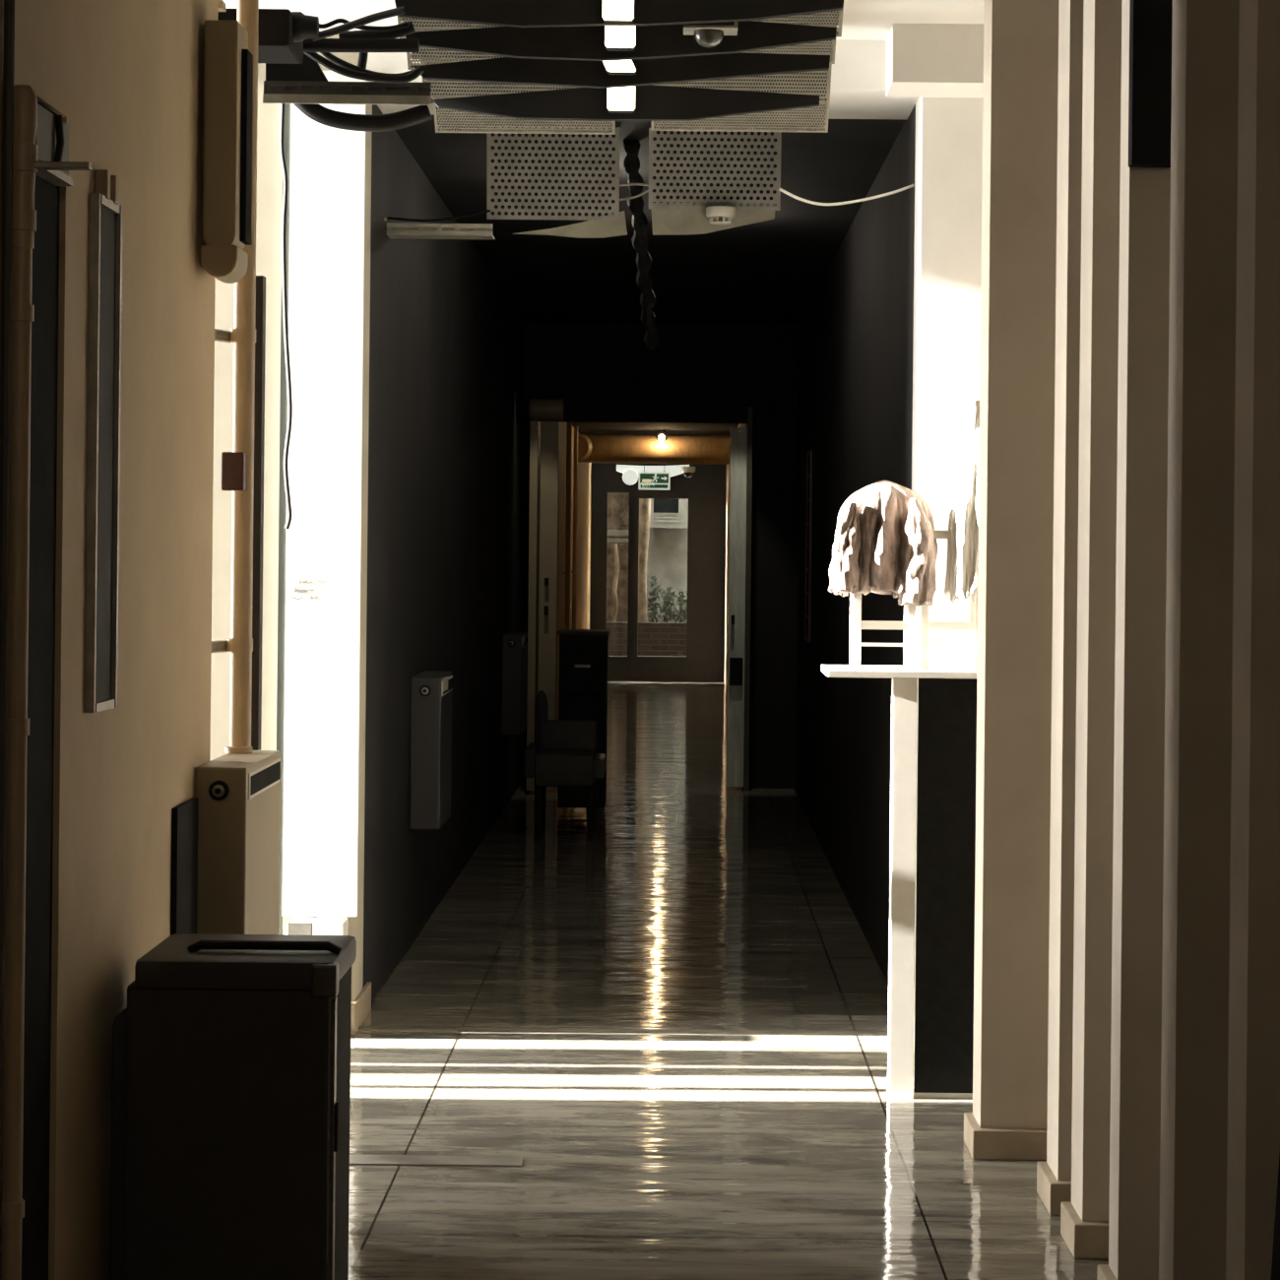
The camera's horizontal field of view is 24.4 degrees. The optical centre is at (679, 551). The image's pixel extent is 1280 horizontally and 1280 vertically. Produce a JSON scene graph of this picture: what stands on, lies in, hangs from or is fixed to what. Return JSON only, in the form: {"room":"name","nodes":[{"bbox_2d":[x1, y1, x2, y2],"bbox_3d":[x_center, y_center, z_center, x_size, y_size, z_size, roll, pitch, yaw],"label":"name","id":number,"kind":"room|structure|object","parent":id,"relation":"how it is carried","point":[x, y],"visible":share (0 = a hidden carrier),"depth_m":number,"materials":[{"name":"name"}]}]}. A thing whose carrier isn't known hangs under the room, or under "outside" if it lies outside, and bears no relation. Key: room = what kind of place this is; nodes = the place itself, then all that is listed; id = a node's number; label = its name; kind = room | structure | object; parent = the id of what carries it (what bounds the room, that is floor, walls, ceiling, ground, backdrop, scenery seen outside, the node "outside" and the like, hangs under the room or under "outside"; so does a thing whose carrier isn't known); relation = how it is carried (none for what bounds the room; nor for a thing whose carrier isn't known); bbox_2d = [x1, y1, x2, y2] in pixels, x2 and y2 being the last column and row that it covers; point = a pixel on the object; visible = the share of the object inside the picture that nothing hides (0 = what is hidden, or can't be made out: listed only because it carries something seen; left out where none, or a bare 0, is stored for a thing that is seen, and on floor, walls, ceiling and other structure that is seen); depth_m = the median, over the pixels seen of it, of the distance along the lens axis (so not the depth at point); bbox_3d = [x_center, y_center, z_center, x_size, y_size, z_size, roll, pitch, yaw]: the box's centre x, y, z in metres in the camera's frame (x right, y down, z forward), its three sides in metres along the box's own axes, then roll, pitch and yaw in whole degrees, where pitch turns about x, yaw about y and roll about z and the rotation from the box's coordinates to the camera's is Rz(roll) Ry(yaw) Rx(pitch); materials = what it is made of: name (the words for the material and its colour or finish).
{"room":"building corridor","nodes":[
{"label":"building corridor","id":0,"kind":"room"},
{"bbox_2d":[0,0,218,1279],"bbox_3d":[-1.139,-0.057,2.600,0.320,2.890,7.200,1,0,0],"label":"wall","id":1,"kind":"structure","parent":0,"point":[126,77],"depth_m":5.22,"materials":[{"name":"beige paint"}]},
{"bbox_2d":[0,0,14,1279],"bbox_3d":[-0.974,0.290,4.245,0.016,2.200,0.016,1,0,0],"label":"pipe","id":2,"kind":"object","parent":1,"relation":"attached to","point":[9,5],"visible":1,"depth_m":4.24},
{"bbox_2d":[21,100,60,1279],"bbox_3d":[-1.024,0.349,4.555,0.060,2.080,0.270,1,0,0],"label":"door","id":3,"kind":"structure","parent":1,"relation":"in","point":[45,253],"depth_m":4.59,"materials":[{"name":"black paint"}]},
{"bbox_2d":[1,84,92,1279],"bbox_3d":[-0.923,0.358,4.280,0.122,2.064,0.044,1,0,0],"label":"door frame","id":4,"kind":"structure","parent":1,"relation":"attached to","point":[26,165],"depth_m":4.27,"materials":[{"name":"wood"}]},
{"bbox_2d":[35,103,73,186],"bbox_3d":[-1.006,-0.625,4.540,0.116,0.097,0.240,1,0,0],"label":"junction box","id":5,"kind":"object","parent":1,"relation":"attached to","point":[52,139],"visible":0.5,"depth_m":4.54,"materials":[{"name":"metal"}]},
{"bbox_2d":[84,169,122,712],"bbox_3d":[-0.967,-0.185,4.970,0.022,0.903,0.180,1,0,0],"label":"framed board","id":6,"kind":"object","parent":1,"relation":"attached to","point":[105,214],"visible":1,"depth_m":4.96,"materials":[{"name":"metal"}]},
{"bbox_2d":[170,797,198,935],"bbox_3d":[-0.983,0.844,5.855,0.012,0.691,0.250,1,0,0],"label":"wall panel","id":7,"kind":"object","parent":1,"relation":"attached to","point":[185,815],"visible":0.36,"depth_m":5.82,"materials":[{"name":"black paint"}]},
{"bbox_2d":[200,19,253,283],"bbox_3d":[-0.920,-0.811,6.019,0.082,0.519,0.150,1,0,0],"label":"wall lamp","id":8,"kind":"object","parent":1,"relation":"attached to","point":[228,61],"visible":1,"depth_m":5.95,"materials":[{"name":"beige plastic"}]},
{"bbox_2d":[221,451,246,491],"bbox_3d":[-0.953,-0.171,6.320,0.048,0.082,0.040,1,0,0],"label":"alarm box","id":9,"kind":"object","parent":1,"relation":"attached to","point":[233,464],"visible":1,"depth_m":6.30,"materials":[{"name":"red paint"}]},
{"bbox_2d":[194,750,280,934],"bbox_3d":[-0.932,0.704,6.249,0.110,0.532,0.542,1,0,0],"label":"radiator","id":10,"kind":"object","parent":1,"relation":"attached to","point":[238,795],"visible":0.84,"depth_m":6.00,"materials":[{"name":"beige metal"}]},
{"bbox_2d":[211,0,258,753],"bbox_3d":[-1.002,-0.447,6.340,0.064,1.767,0.250,1,0,32],"label":"window frame","id":11,"kind":"structure","parent":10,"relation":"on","point":[242,335],"depth_m":6.40,"materials":[{"name":"metal"}]},
{"bbox_2d":[217,8,319,63],"bbox_3d":[-0.948,-1.193,6.825,0.238,0.092,0.250,1,0,0],"label":"trunking","id":12,"kind":"object","parent":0,"point":[282,32],"visible":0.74,"depth_m":6.74,"materials":[{"name":"black paint"}]},
{"bbox_2d":[303,38,419,52],"bbox_3d":[-0.828,-1.197,6.980,0.424,0.034,0.033,1,0,0],"label":"conduit","id":13,"kind":"object","parent":12,"relation":"attached to","point":[324,44],"visible":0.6,"depth_m":6.97,"materials":[{"name":"black paint"}]},
{"bbox_2d":[311,5,407,41],"bbox_3d":[-0.749,-1.233,6.898,0.250,0.066,0.022,1,0,24],"label":"diagonal cable","id":14,"kind":"object","parent":13,"relation":"attached to","point":[403,10],"visible":0.94,"depth_m":6.89,"materials":[{"name":"black rubber"}]},
{"bbox_2d":[303,52,423,83],"bbox_3d":[-0.751,-1.156,7.020,0.287,0.086,0.019,1,0,0],"label":"cable","id":15,"kind":"object","parent":13,"relation":"hanging from","point":[315,56],"visible":1,"depth_m":7.01,"materials":[{"name":"black rubber"}]},
{"bbox_2d":[338,21,415,38],"bbox_3d":[-0.724,-1.244,7.080,0.182,0.054,0.028,1,0,0],"label":"strap","id":16,"kind":"object","parent":13,"relation":"attached to","point":[362,33],"visible":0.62,"depth_m":7.07,"materials":[{"name":"black rubber"}]},
{"bbox_2d":[357,52,368,68],"bbox_3d":[-0.764,-1.193,7.120,0.025,0.064,0.022,1,0,0],"label":"rod","id":17,"kind":"object","parent":16,"relation":"hanging from","point":[362,56],"visible":0.56,"depth_m":7.11,"materials":[{"name":"black metal"}]},
{"bbox_2d":[262,53,434,105],"bbox_3d":[-0.799,-1.144,7.155,0.402,0.138,0.130,1,0,0],"label":"cable tray","id":18,"kind":"object","parent":17,"relation":"hanging from","point":[275,92],"depth_m":7.10,"materials":[{"name":"metal"}]},
{"bbox_2d":[293,103,432,131],"bbox_3d":[-0.777,-1.075,7.200,0.347,0.102,0.042,1,0,0],"label":"hose","id":19,"kind":"object","parent":18,"relation":"hanging from","point":[321,114],"visible":0.91,"depth_m":7.18,"materials":[{"name":"rubber"}]},
{"bbox_2d":[210,34,372,1001],"bbox_3d":[-1.165,-0.057,8.695,0.468,2.890,0.250,1,0,0],"label":"wall","id":20,"kind":"structure","parent":0,"point":[269,165],"depth_m":8.57,"materials":[{"name":"white paint"}]},
{"bbox_2d":[276,103,290,934],"bbox_3d":[-1.150,0.028,8.559,0.021,2.720,0.021,1,0,0],"label":"frame post","id":21,"kind":"object","parent":20,"relation":"attached to","point":[287,130],"visible":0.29,"depth_m":8.55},
{"bbox_2d":[282,70,366,916],"bbox_3d":[-1.029,-0.167,8.555,0.215,2.448,0.020,1,0,0],"label":"board","id":22,"kind":"object","parent":20,"relation":"attached to","point":[327,177],"visible":1,"depth_m":8.55,"materials":[{"name":"white"}]},
{"bbox_2d":[362,104,591,1003],"bbox_3d":[-1.041,0.014,20.410,0.218,2.750,23.180,1,0,0],"label":"wall","id":23,"kind":"structure","parent":0,"point":[446,408],"depth_m":11.27,"materials":[{"name":"black paint"}]},
{"bbox_2d":[409,671,452,830],"bbox_3d":[-0.883,0.705,10.549,0.112,0.532,0.542,1,0,0],"label":"radiator","id":24,"kind":"object","parent":23,"relation":"attached to","point":[430,759],"visible":1,"depth_m":10.30,"materials":[{"name":"metal"}]},
{"bbox_2d":[386,222,494,239],"bbox_3d":[-0.795,-1.015,9.360,0.412,0.037,0.120,1,0,0],"label":"cable tray","id":25,"kind":"object","parent":23,"relation":"attached to","point":[405,230],"visible":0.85,"depth_m":9.30,"materials":[{"name":"metal"}]},
{"bbox_2d":[501,632,527,735],"bbox_3d":[-0.883,0.705,15.849,0.112,0.532,0.542,1,0,0],"label":"radiator","id":26,"kind":"object","parent":23,"relation":"attached to","point":[514,644],"visible":1,"depth_m":15.60,"materials":[{"name":"metal"}]},
{"bbox_2d":[525,420,540,790],"bbox_3d":[-0.843,0.311,17.050,0.045,2.120,0.300,1,0,0],"label":"door frame","id":27,"kind":"structure","parent":23,"relation":"in","point":[535,425],"depth_m":16.90,"materials":[{"name":"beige wood"}]},
{"bbox_2d":[538,421,559,790],"bbox_3d":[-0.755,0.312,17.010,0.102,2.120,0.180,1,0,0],"label":"door","id":28,"kind":"structure","parent":23,"relation":"in","point":[549,430],"depth_m":16.95,"materials":[{"name":"beige wood"}]},
{"bbox_2d":[528,398,564,421],"bbox_3d":[-0.767,-0.816,17.030,0.200,0.130,0.130,1,0,0],"label":"box","id":29,"kind":"object","parent":28,"relation":"attached to","point":[540,410],"visible":1,"depth_m":16.98,"materials":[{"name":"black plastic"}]},
{"bbox_2d":[563,421,572,629],"bbox_3d":[-0.934,0.140,24.500,0.055,2.500,0.044,1,0,0],"label":"riser pipe","id":30,"kind":"object","parent":23,"relation":"attached to","point":[568,423],"visible":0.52,"depth_m":24.48,"materials":[{"name":"metal"}]},
{"bbox_2d":[571,426,577,629],"bbox_3d":[-0.936,0.140,26.200,0.051,2.500,0.040,1,0,0],"label":"riser pipe","id":31,"kind":"object","parent":23,"relation":"attached to","point":[575,461],"visible":0.76,"depth_m":26.18,"materials":[{"name":"metal"}]},
{"bbox_2d":[222,0,984,40],"bbox_3d":[0.166,-1.563,7.585,2.900,0.150,1.970,1,0,0],"label":"ceiling","id":32,"kind":"structure","parent":0,"point":[862,19],"depth_m":8.16,"materials":[{"name":"white paint"}]},
{"bbox_2d":[279,103,292,528],"bbox_3d":[-1.119,-0.775,8.400,0.047,1.424,0.013,1,0,0],"label":"hanging wire","id":33,"kind":"object","parent":32,"relation":"hanging from","point":[282,109],"visible":0.9,"depth_m":8.39,"materials":[{"name":"black rubber"}]},
{"bbox_3d":[-0.155,-1.470,7.570,1.140,0.036,1.540,1,0,0],"label":"board","id":34,"kind":"object","parent":32,"relation":"attached to","visible":0},
{"bbox_2d":[397,15,502,38],"bbox_3d":[-0.436,-1.360,7.258,0.509,0.189,0.132,1,0,0],"label":"mesh panel","id":35,"kind":"object","parent":34,"relation":"attached to","point":[417,23],"visible":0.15,"depth_m":7.27,"materials":[{"name":"metal"}]},
{"bbox_2d":[405,20,836,61],"bbox_3d":[-0.142,-1.242,7.175,1.048,0.099,0.030,1,0,0],"label":"ceiling baffle","id":36,"kind":"structure","parent":35,"relation":"hanging from","point":[587,43],"depth_m":7.16,"materials":[{"name":"black metal"}]},
{"bbox_2d":[604,25,636,51],"bbox_3d":[-0.141,-1.278,7.110,0.072,0.140,0.080,1,0,0],"label":"spot lamp","id":37,"kind":"object","parent":36,"relation":"attached to","point":[616,37],"visible":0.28,"depth_m":7.07,"materials":[{"name":"black paint"}]},
{"bbox_2d":[683,21,737,48],"bbox_3d":[0.074,-1.241,7.080,0.130,0.068,0.100,1,0,0],"label":"detector","id":38,"kind":"object","parent":36,"relation":"attached to","point":[708,36],"visible":1,"depth_m":7.05,"materials":[{"name":"metal"}]},
{"bbox_2d":[406,27,504,69],"bbox_3d":[-0.441,-1.346,7.569,0.513,0.216,0.134,1,0,0],"label":"mesh panel","id":39,"kind":"object","parent":34,"relation":"attached to","point":[441,55],"visible":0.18,"depth_m":7.58,"materials":[{"name":"metal"}]},
{"bbox_2d":[413,52,830,88],"bbox_3d":[-0.146,-1.220,7.485,1.053,0.091,0.030,1,0,0],"label":"ceiling baffle","id":40,"kind":"structure","parent":39,"relation":"hanging from","point":[503,70],"depth_m":7.47,"materials":[{"name":"black metal"}]},
{"bbox_2d":[420,59,576,105],"bbox_3d":[-0.436,-1.325,7.890,0.498,0.259,0.136,1,0,0],"label":"mesh panel","id":41,"kind":"object","parent":34,"relation":"attached to","point":[438,89],"visible":0.19,"depth_m":7.90,"materials":[{"name":"metal"}]},
{"bbox_2d":[433,84,819,121],"bbox_3d":[-0.143,-1.185,7.805,1.023,0.092,0.030,1,0,0],"label":"ceiling baffle","id":42,"kind":"structure","parent":41,"relation":"hanging from","point":[652,102],"depth_m":7.79,"materials":[{"name":"black metal"}]},
{"bbox_2d":[433,96,615,134],"bbox_3d":[-0.428,-1.309,8.188,0.500,0.290,0.132,1,0,0],"label":"mesh panel","id":43,"kind":"object","parent":34,"relation":"attached to","point":[444,115],"visible":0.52,"depth_m":8.21,"materials":[{"name":"metal"}]},
{"bbox_2d":[394,0,843,27],"bbox_3d":[-0.142,-1.304,6.985,1.073,0.132,0.030,1,0,0],"label":"ceiling baffle","id":44,"kind":"structure","parent":34,"relation":"hanging from","point":[504,13],"depth_m":6.97,"materials":[{"name":"black metal"}]},
{"bbox_2d":[602,0,634,24],"bbox_3d":[-0.142,-1.309,6.920,0.072,0.140,0.080,1,0,0],"label":"spot lamp","id":45,"kind":"object","parent":44,"relation":"attached to","point":[614,12],"visible":1,"depth_m":6.88,"materials":[{"name":"black paint"}]},
{"bbox_2d":[650,93,829,132],"bbox_3d":[0.169,-1.309,8.188,0.491,0.278,0.132,1,0,0],"label":"mesh panel","id":46,"kind":"object","parent":34,"relation":"attached to","point":[813,114],"visible":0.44,"depth_m":8.21,"materials":[{"name":"metal"}]},
{"bbox_2d":[652,53,831,103],"bbox_3d":[0.160,-1.327,7.890,0.490,0.242,0.136,1,0,0],"label":"mesh panel","id":47,"kind":"object","parent":34,"relation":"attached to","point":[811,83],"visible":0.26,"depth_m":7.90,"materials":[{"name":"metal"}]},
{"bbox_2d":[745,25,836,63],"bbox_3d":[0.162,-1.353,7.567,0.478,0.189,0.131,1,0,0],"label":"mesh panel","id":48,"kind":"object","parent":34,"relation":"attached to","point":[826,47],"visible":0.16,"depth_m":7.58,"materials":[{"name":"metal"}]},
{"bbox_2d":[753,4,843,36],"bbox_3d":[0.164,-1.361,7.257,0.476,0.173,0.131,1,0,0],"label":"mesh panel","id":49,"kind":"object","parent":34,"relation":"attached to","point":[833,18],"visible":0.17,"depth_m":7.26,"materials":[{"name":"metal"}]},
{"bbox_2d":[366,37,918,119],"bbox_3d":[-0.105,-1.419,8.860,1.624,0.145,0.580,1,0,0],"label":"lintel","id":50,"kind":"object","parent":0,"point":[858,88],"visible":0.21,"depth_m":8.57,"materials":[{"name":"white paint"}]},
{"bbox_2d":[394,114,906,324],"bbox_3d":[-0.085,-1.401,13.325,2.200,0.100,8.350,1,0,0],"label":"ceiling","id":51,"kind":"structure","parent":0,"point":[769,272],"depth_m":13.06,"materials":[{"name":"black paint"}]},
{"bbox_2d":[486,126,619,220],"bbox_3d":[-0.404,-1.258,9.462,0.423,0.391,0.095,1,0,0],"label":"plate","id":52,"kind":"object","parent":51,"relation":"hanging from","point":[530,176],"visible":0.82,"depth_m":9.45,"materials":[{"name":"grey metal"}]},
{"bbox_2d":[512,210,627,238],"bbox_3d":[-0.352,-1.052,9.495,0.370,0.087,0.020,1,0,0],"label":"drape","id":53,"kind":"object","parent":52,"relation":"hanging from","point":[589,228],"visible":1,"depth_m":9.48,"materials":[{"name":"white fabric"}]},
{"bbox_2d":[622,139,659,349],"bbox_3d":[-0.134,-1.059,10.301,0.068,0.629,1.222,1,0,3],"label":"bundle","id":54,"kind":"object","parent":51,"relation":"hanging from","point":[631,162],"visible":0.95,"depth_m":10.27,"materials":[{"name":"black plastic"}]},
{"bbox_2d":[648,128,781,210],"bbox_3d":[0.114,-1.271,9.462,0.422,0.354,0.095,1,0,0],"label":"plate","id":55,"kind":"object","parent":51,"relation":"hanging from","point":[685,166],"visible":0.86,"depth_m":9.45,"materials":[{"name":"grey metal"}]},
{"bbox_2d":[650,202,775,235],"bbox_3d":[0.109,-1.069,9.495,0.402,0.105,0.020,1,0,0],"label":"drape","id":56,"kind":"object","parent":55,"relation":"hanging from","point":[664,222],"visible":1,"depth_m":9.48,"materials":[{"name":"white fabric"}]},
{"bbox_2d":[572,421,739,435],"bbox_3d":[-0.213,-1.152,24.850,1.750,0.100,14.300,1,0,0],"label":"ceiling","id":57,"kind":"structure","parent":0,"point":[583,426],"depth_m":26.40,"materials":[{"name":"black paint"}]},
{"bbox_2d":[577,433,730,464],"bbox_3d":[-0.270,-0.938,26.927,1.560,0.270,0.415,1,0,0],"label":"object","id":58,"kind":"structure","parent":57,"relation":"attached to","point":[592,447],"depth_m":26.88,"materials":[{"name":"brown wood"}]},
{"bbox_2d":[519,321,798,788],"bbox_3d":[-0.100,0.024,17.600,2.200,2.750,0.200,1,0,0],"label":"wall","id":59,"kind":"structure","parent":0,"point":[602,372],"depth_m":17.50,"materials":[{"name":"black paint"}]},
{"bbox_2d":[726,427,747,787],"bbox_3d":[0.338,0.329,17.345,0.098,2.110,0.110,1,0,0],"label":"door","id":60,"kind":"structure","parent":59,"relation":"in","point":[735,733],"depth_m":17.33,"materials":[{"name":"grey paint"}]},
{"bbox_2d":[743,406,752,791],"bbox_3d":[0.404,0.279,17.400,0.028,2.250,0.200,1,0,0],"label":"trim","id":61,"kind":"structure","parent":59,"relation":"attached to","point":[749,409],"depth_m":17.30,"materials":[{"name":"black"}]},
{"bbox_2d":[638,498,688,622],"bbox_3d":[0.007,-0.700,36.700,3.200,4.200,0.200,1,0,0],"label":"wall","id":62,"kind":"structure","parent":0,"point":[667,560],"depth_m":36.60,"materials":[{"name":"paint"}]},
{"bbox_2d":[649,498,686,527],"bbox_3d":[-0.139,-0.529,36.540,0.460,0.475,0.120,1,0,0],"label":"window","id":63,"kind":"structure","parent":62,"relation":"in","point":[662,506],"depth_m":36.54,"materials":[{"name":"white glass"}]},
{"bbox_2d":[348,679,1108,1279],"bbox_3d":[-0.015,1.450,17.900,3.200,0.100,38.200,1,0,0],"label":"floor","id":64,"kind":"structure","parent":0,"point":[694,901],"depth_m":7.87,"materials":[{"name":"tile"}]},
{"bbox_2d":[110,933,356,1279],"bbox_3d":[-0.776,1.032,5.164,0.388,0.720,0.362,1,0,0],"label":"trash bin","id":65,"kind":"object","parent":64,"relation":"on","point":[230,1096],"visible":1,"depth_m":5.00,"materials":[{"name":"black plastic"}]},
{"bbox_2d":[251,275,265,750],"bbox_3d":[-0.997,0.373,6.925,0.028,2.034,0.050,1,0,0],"label":"window frame","id":66,"kind":"structure","parent":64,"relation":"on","point":[260,314],"depth_m":6.90,"materials":[{"name":"black wood"}]},
{"bbox_2d":[349,1154,523,1166],"bbox_3d":[-0.636,1.391,6.750,0.556,0.004,0.100,1,0,0],"label":"floor strip","id":67,"kind":"object","parent":64,"relation":"on","point":[370,1160],"visible":0.56,"depth_m":6.74,"materials":[{"name":"grey metal"}]},
{"bbox_2d":[523,690,606,840],"bbox_3d":[-0.554,1.043,14.460,0.388,0.702,0.520,1,0,0],"label":"armchair","id":68,"kind":"object","parent":64,"relation":"on","point":[563,752],"visible":1,"depth_m":14.24,"materials":[{"name":"black fabric"}]},
{"bbox_2d":[557,629,610,808],"bbox_3d":[-0.514,0.888,15.764,0.270,0.934,0.392,1,0,0],"label":"base cabinet","id":69,"kind":"object","parent":64,"relation":"on","point":[583,653],"visible":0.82,"depth_m":15.58,"materials":[{"name":"black paint"}]},
{"bbox_2d":[606,492,629,622],"bbox_3d":[-0.768,-0.208,36.100,0.407,3.200,0.520,1,0,0],"label":"stone pier","id":70,"kind":"object","parent":64,"relation":"on","point":[617,502],"visible":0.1,"depth_m":35.90,"materials":[{"name":"paint"}]},
{"bbox_2d":[357,1025,888,1034],"bbox_3d":[-0.135,1.397,8.607,1.620,0.004,0.045,1,0,0],"label":"threshold strip","id":71,"kind":"object","parent":64,"relation":"on","point":[359,1027],"visible":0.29,"depth_m":8.59,"materials":[{"name":"metal"}]},
{"bbox_2d":[638,498,650,622],"bbox_3d":[-0.430,0.191,35.900,0.154,2.299,0.150,1,0,0],"label":"trunk","id":72,"kind":"object","parent":64,"relation":"on","point":[644,503],"visible":0.5,"depth_m":35.85,"materials":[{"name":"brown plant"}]},
{"bbox_2d":[606,622,686,656],"bbox_3d":[-0.012,1.128,35.400,3.200,0.544,0.200,1,0,0],"label":"brick wall","id":73,"kind":"structure","parent":64,"relation":"on","point":[654,638],"depth_m":35.30,"materials":[{"name":"brown brick"}]},
{"bbox_2d":[820,664,977,1098],"bbox_3d":[0.673,0.857,7.750,0.597,1.100,0.400,1,0,0],"label":"bar table","id":74,"kind":"object","parent":64,"relation":"on","point":[937,900],"visible":0.48,"depth_m":7.61,"materials":[{"name":"white paint"}]},
{"bbox_2d":[849,529,916,669],"bbox_3d":[0.533,0.125,7.735,0.175,0.362,0.162,1,0,0],"label":"stool","id":75,"kind":"object","parent":74,"relation":"on","point":[857,624],"visible":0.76,"depth_m":7.66,"materials":[{"name":"white paint"}]},
{"bbox_2d":[828,480,937,606],"bbox_3d":[0.531,-0.021,7.730,0.289,0.324,0.302,1,0,0],"label":"coat","id":76,"kind":"object","parent":75,"relation":"on","point":[896,557],"visible":1,"depth_m":7.62,"materials":[{"name":"fabric"}]},
{"bbox_2d":[915,530,977,669],"bbox_3d":[0.711,0.127,7.775,0.175,0.362,0.162,1,0,0],"label":"stool","id":77,"kind":"object","parent":74,"relation":"on","point":[923,624],"visible":0.38,"depth_m":7.70,"materials":[{"name":"white paint"}]},
{"bbox_2d":[944,400,979,604],"bbox_3d":[0.806,-0.126,7.650,0.236,0.527,0.216,1,0,0],"label":"coat","id":78,"kind":"object","parent":77,"relation":"on","point":[962,561],"visible":0.39,"depth_m":7.59,"materials":[{"name":"white fabric"}]},
{"bbox_2d":[724,423,745,689],"bbox_3d":[0.574,0.106,24.850,0.150,2.600,14.300,1,0,0],"label":"wall","id":79,"kind":"structure","parent":0,"point":[739,424],"depth_m":30.77,"materials":[{"name":"beige paint"}]},
{"bbox_2d":[793,104,915,983],"bbox_3d":[0.767,0.033,13.160,0.150,2.750,8.680,1,0,0],"label":"wall","id":80,"kind":"structure","parent":0,"point":[856,333],"depth_m":11.60,"materials":[{"name":"black paint"}]},
{"bbox_2d":[804,449,812,642],"bbox_3d":[0.686,-0.026,15.702,0.012,1.012,0.450,1,0,0],"label":"lattice frame","id":81,"kind":"object","parent":80,"relation":"attached to","point":[808,515],"visible":1,"depth_m":15.68,"materials":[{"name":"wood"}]},
{"bbox_2d":[911,97,983,1036],"bbox_3d":[1.046,-0.034,8.695,0.708,2.890,0.250,1,0,0],"label":"wall","id":82,"kind":"structure","parent":0,"point":[948,166],"depth_m":8.57,"materials":[{"name":"white paint"}]},
{"bbox_2d":[886,23,983,97],"bbox_3d":[0.932,-1.398,8.435,0.665,0.165,0.270,1,0,0],"label":"trim","id":83,"kind":"structure","parent":82,"relation":"attached to","point":[924,60],"depth_m":8.30,"materials":[{"name":"white paint"}]},
{"bbox_3d":[1.325,-0.031,3.000,0.150,2.890,8.000,1,0,0],"label":"wall","id":84,"kind":"structure","parent":0,"visible":0},
{"bbox_2d":[963,1112,1047,1160],"bbox_3d":[0.957,1.376,6.941,0.557,0.068,0.222,1,0,0],"label":"baseboard","id":85,"kind":"structure","parent":84,"relation":"attached to","point":[982,1143],"depth_m":6.83,"materials":[{"name":"beige wood"}]},
{"bbox_2d":[972,0,1059,1128],"bbox_3d":[0.982,-0.035,6.950,0.537,2.890,0.180,1,0,0],"label":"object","id":86,"kind":"structure","parent":84,"relation":"attached to","point":[1021,36],"depth_m":6.86,"materials":[{"name":"beige paint"}]},
{"bbox_2d":[1036,1161,1071,1215],"bbox_3d":[1.011,1.377,6.376,0.450,0.068,0.232,1,0,0],"label":"baseboard","id":87,"kind":"structure","parent":84,"relation":"attached to","point":[1052,1191],"depth_m":6.28,"materials":[{"name":"beige wood"}]},
{"bbox_2d":[1046,0,1083,1180],"bbox_3d":[1.035,-0.034,6.385,0.430,2.890,0.190,1,0,0],"label":"trim","id":88,"kind":"structure","parent":84,"relation":"attached to","point":[1070,12],"depth_m":6.29,"materials":[{"name":"beige paint"}]},
{"bbox_2d":[1060,1201,1109,1258],"bbox_3d":[1.011,1.377,5.986,0.450,0.068,0.212,1,0,0],"label":"baseboard","id":89,"kind":"structure","parent":84,"relation":"attached to","point":[1083,1239],"depth_m":5.88,"materials":[{"name":"beige wood"}]},
{"bbox_2d":[1071,0,1122,1221],"bbox_3d":[1.035,-0.034,5.995,0.430,2.890,0.170,1,0,0],"label":"trim","id":90,"kind":"structure","parent":84,"relation":"attached to","point":[1102,19],"depth_m":5.91,"materials":[{"name":"beige paint"}]},
{"bbox_2d":[1108,0,1170,1279],"bbox_3d":[1.035,-0.034,5.487,0.430,2.890,0.115,1,0,0],"label":"trim","id":91,"kind":"structure","parent":84,"relation":"attached to","point":[1145,192],"depth_m":5.43,"materials":[{"name":"beige paint"}]},
{"bbox_2d":[1128,0,1172,167],"bbox_3d":[0.882,-0.998,5.407,0.110,0.585,0.045,1,0,0],"label":"switch box","id":92,"kind":"object","parent":84,"relation":"attached to","point":[1150,21],"visible":0.56,"depth_m":5.38,"materials":[{"name":"black paint"}]},
{"bbox_2d":[1158,0,1239,1279],"bbox_3d":[1.035,-0.034,4.900,0.430,2.890,0.140,1,0,0],"label":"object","id":93,"kind":"structure","parent":84,"relation":"attached to","point":[1205,32],"depth_m":4.83,"materials":[{"name":"beige paint"}]},
{"bbox_2d":[1225,0,1279,1279],"bbox_3d":[1.035,-0.034,4.300,0.430,2.890,0.140,1,0,0],"label":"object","id":94,"kind":"structure","parent":84,"relation":"attached to","point":[1253,1066],"depth_m":4.23,"materials":[{"name":"beige paint"}]},
{"bbox_3d":[0.007,-0.700,32.060,3.500,4.200,0.120,1,0,0],"label":"wall","id":95,"kind":"structure","parent":0,"visible":0},
{"bbox_2d":[589,462,726,681],"bbox_3d":[-0.251,0.097,32.045,1.800,2.600,0.150,1,0,0],"label":"door","id":96,"kind":"structure","parent":95,"relation":"in","point":[705,491],"depth_m":32.00,"materials":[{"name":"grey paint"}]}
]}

